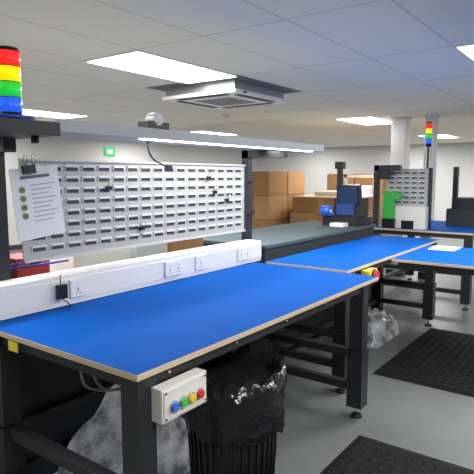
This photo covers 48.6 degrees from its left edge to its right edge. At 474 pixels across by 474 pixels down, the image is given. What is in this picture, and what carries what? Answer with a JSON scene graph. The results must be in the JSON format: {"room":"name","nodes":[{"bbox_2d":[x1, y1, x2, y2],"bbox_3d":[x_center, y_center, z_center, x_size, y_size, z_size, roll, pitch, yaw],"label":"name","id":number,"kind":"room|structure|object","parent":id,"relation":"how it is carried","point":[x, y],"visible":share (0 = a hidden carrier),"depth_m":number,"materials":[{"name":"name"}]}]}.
{"room":"assembly workshop","nodes":[
{"label":"assembly workshop","id":0,"kind":"room"},
{"bbox_2d":[4,137,257,244],"bbox_3d":[-4.999,-0.905,10.619,0.200,2.420,19.000,5,8,36],"label":"wall","id":1,"kind":"structure","parent":0,"point":[62,148],"depth_m":12.64,"materials":[{"name":"paint"}]},
{"bbox_2d":[104,147,114,155],"bbox_3d":[-3.114,-2.094,12.851,0.029,0.220,0.330,5,8,36],"label":"exit sign","id":2,"kind":"object","parent":1,"relation":"attached to","point":[108,151],"visible":1,"depth_m":12.83,"materials":[{"name":"plastic"}]},
{"bbox_2d":[0,0,473,146],"bbox_3d":[1.520,-1.596,5.698,16.400,0.100,19.400,5,8,36],"label":"ceiling","id":3,"kind":"structure","parent":0,"point":[384,59],"depth_m":3.87,"materials":[{"name":"tile"}]},
{"bbox_2d":[146,75,301,108],"bbox_3d":[-0.115,-1.442,5.366,1.140,0.127,1.140,5,8,36],"label":"air conditioner","id":4,"kind":"object","parent":3,"relation":"attached to","point":[240,91],"depth_m":5.12,"materials":[{"name":"white plastic"}]},
{"bbox_2d":[221,114,229,118],"bbox_3d":[-0.166,-1.743,7.620,0.130,0.055,0.130,5,8,36],"label":"smoke detector","id":5,"kind":"object","parent":3,"relation":"attached to","point":[225,116],"depth_m":7.57,"materials":[{"name":"white plastic"}]},
{"bbox_2d":[23,43,473,138],"bbox_3d":[1.323,-1.711,7.163,8.130,0.012,12.860,5,8,36],"label":"panels","id":6,"kind":"object","parent":3,"relation":"in","point":[137,61],"depth_m":4.33,"materials":[{"name":"white plastic"}]},
{"bbox_2d":[9,236,473,473],"bbox_3d":[1.520,0.917,5.993,16.400,0.120,19.400,5,8,36],"label":"floor","id":7,"kind":"structure","parent":0,"point":[428,421],"depth_m":3.48,"materials":[{"name":"paint"}]},
{"bbox_2d":[10,237,202,278],"bbox_3d":[-1.152,0.426,3.228,0.630,1.500,2.700,5,8,36],"label":"clutter","id":8,"kind":"object","parent":7,"relation":"on","point":[18,269],"visible":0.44,"depth_m":3.25,"materials":[{"name":"red plastic"}]},
{"bbox_2d":[57,384,189,473],"bbox_3d":[-0.536,0.974,2.648,0.360,0.538,0.800,5,8,36],"label":"plastic bag","id":9,"kind":"object","parent":7,"relation":"on","point":[99,440],"visible":0.37,"depth_m":2.47,"materials":[{"name":"plastic"}]},
{"bbox_2d":[0,113,377,473],"bbox_3d":[-0.219,0.279,2.831,1.160,1.885,3.500,5,8,36],"label":"workbench","id":10,"kind":"object","parent":7,"relation":"on","point":[67,337],"visible":1,"depth_m":2.68,"materials":[{"name":"blue laminate"}]},
{"bbox_2d":[0,45,34,119],"bbox_3d":[-0.956,-0.623,2.125,0.192,0.295,0.237,5,8,36],"label":"tower","id":11,"kind":"object","parent":10,"relation":"on","point":[10,67],"visible":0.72,"depth_m":2.13,"materials":[{"name":"multicoloured plastic"}]},
{"bbox_2d":[8,153,65,241],"bbox_3d":[-0.967,-0.195,2.570,0.024,0.426,0.298,5,8,36],"label":"sheet","id":12,"kind":"object","parent":10,"relation":"attached to","point":[36,195],"visible":1,"depth_m":2.57,"materials":[{"name":"white paper"}]},
{"bbox_2d":[151,368,205,424],"bbox_3d":[-0.195,0.566,1.875,0.072,0.122,0.235,5,8,36],"label":"switch box","id":13,"kind":"object","parent":10,"relation":"attached to","point":[174,397],"visible":1,"depth_m":1.83,"materials":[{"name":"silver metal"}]},
{"bbox_2d":[179,347,286,473],"bbox_3d":[-0.020,0.914,2.397,0.491,0.724,0.483,5,8,36],"label":"waste bin","id":14,"kind":"object","parent":7,"relation":"on","point":[236,429],"visible":0.73,"depth_m":2.21,"materials":[{"name":"black plastic"}]},
{"bbox_2d":[252,171,304,228],"bbox_3d":[0.356,-0.289,8.842,1.200,1.610,1.200,5,8,36],"label":"stack","id":15,"kind":"object","parent":7,"relation":"on","point":[273,192],"visible":0.27,"depth_m":8.18,"materials":[{"name":"brown cardboard"}]},
{"bbox_2d":[203,220,375,354],"bbox_3d":[0.561,0.429,5.347,0.850,1.000,2.280,5,8,36],"label":"table","id":16,"kind":"object","parent":7,"relation":"on","point":[284,240],"visible":0.13,"depth_m":4.91,"materials":[{"name":"grey laminate"}]},
{"bbox_2d":[320,162,371,226],"bbox_3d":[1.200,-0.483,5.816,0.420,0.700,0.540,5,8,36],"label":"printer","id":17,"kind":"object","parent":16,"relation":"on","point":[350,208],"visible":1,"depth_m":5.73,"materials":[{"name":"black plastic"}]},
{"bbox_2d":[290,190,383,268],"bbox_3d":[1.609,-0.092,8.498,1.150,1.300,1.300,5,8,36],"label":"stack","id":18,"kind":"object","parent":7,"relation":"on","point":[305,207],"visible":0.12,"depth_m":8.17,"materials":[{"name":"brown cardboard"}]},
{"bbox_2d":[266,235,438,393],"bbox_3d":[1.142,0.552,4.730,0.670,0.900,2.200,5,8,36],"label":"workbench","id":19,"kind":"object","parent":7,"relation":"on","point":[377,251],"visible":0.5,"depth_m":4.18,"materials":[{"name":"blue laminate"}]},
{"bbox_2d":[361,268,379,279],"bbox_3d":[0.979,0.276,3.818,0.095,0.096,0.160,5,8,36],"label":"switch box","id":20,"kind":"object","parent":19,"relation":"attached to","point":[369,271],"visible":0.58,"depth_m":3.78,"materials":[{"name":"yellow plastic"}]},
{"bbox_2d":[327,174,387,235],"bbox_3d":[2.602,-0.471,10.531,1.200,1.578,1.400,5,8,36],"label":"stack","id":21,"kind":"object","parent":7,"relation":"on","point":[331,178],"visible":0.11,"depth_m":9.84,"materials":[{"name":"brown cardboard"}]},
{"bbox_2d":[344,175,373,194],"bbox_3d":[2.187,-0.327,9.387,0.600,1.560,0.450,5,8,36],"label":"stand","id":22,"kind":"object","parent":7,"relation":"on","point":[366,190],"visible":0.16,"depth_m":9.18,"materials":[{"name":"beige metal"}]},
{"bbox_2d":[367,308,400,348],"bbox_3d":[1.319,0.829,5.038,0.310,0.271,0.650,5,8,36],"label":"plastic bag","id":23,"kind":"object","parent":7,"relation":"on","point":[382,327],"visible":0.71,"depth_m":4.89,"materials":[{"name":"plastic"}]},
{"bbox_2d":[320,435,473,473],"bbox_3d":[0.662,1.290,2.227,0.990,0.017,1.590,5,8,36],"label":"floor mat","id":24,"kind":"object","parent":7,"relation":"on","point":[364,455],"visible":1,"depth_m":2.83,"materials":[{"name":"rubber"}]},
{"bbox_2d":[386,116,411,276],"bbox_3d":[2.494,-0.608,8.094,0.244,2.420,0.244,5,8,36],"label":"column","id":25,"kind":"structure","parent":7,"relation":"on","point":[401,126],"depth_m":7.92,"materials":[{"name":"paint"}]},
{"bbox_2d":[372,165,473,310],"bbox_3d":[2.614,-0.090,6.877,1.220,1.675,1.500,5,8,36],"label":"workbench","id":26,"kind":"object","parent":7,"relation":"on","point":[407,198],"visible":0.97,"depth_m":6.47,"materials":[{"name":"grey metal"}]},
{"bbox_2d":[425,122,431,168],"bbox_3d":[2.355,-0.762,6.503,0.100,1.295,0.100,5,8,36],"label":"tower","id":27,"kind":"object","parent":26,"relation":"on","point":[428,142],"visible":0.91,"depth_m":6.42,"materials":[{"name":"multicoloured plastic"}]},
{"bbox_2d":[372,328,473,396],"bbox_3d":[1.929,1.028,4.452,1.010,0.017,1.560,5,8,36],"label":"floor mat","id":28,"kind":"object","parent":7,"relation":"on","point":[440,359],"visible":1,"depth_m":4.33,"materials":[{"name":"rubber"}]},
{"bbox_2d":[418,115,439,278],"bbox_3d":[2.856,-0.577,7.828,0.174,2.420,0.174,5,8,36],"label":"column","id":29,"kind":"structure","parent":7,"relation":"on","point":[434,119],"depth_m":7.70,"materials":[{"name":"paint"}]},
{"bbox_2d":[391,245,473,275],"bbox_3d":[2.437,0.641,3.904,2.300,0.916,1.000,5,8,36],"label":"workbench","id":30,"kind":"object","parent":7,"relation":"on","point":[447,259],"visible":1,"depth_m":4.10,"materials":[{"name":"blue laminate"}]},
{"bbox_2d":[258,142,473,220],"bbox_3d":[7.217,-1.246,13.519,16.000,2.420,0.200,5,8,36],"label":"wall","id":31,"kind":"structure","parent":0,"point":[316,166],"depth_m":15.58,"materials":[{"name":"paint"}]},
{"bbox_2d":[9,244,21,249],"bbox_3d":[1.520,0.808,5.980,16.000,0.100,19.000,5,8,36],"label":"baseboard","id":32,"kind":"structure","parent":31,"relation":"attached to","point":[19,246],"depth_m":11.03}
]}

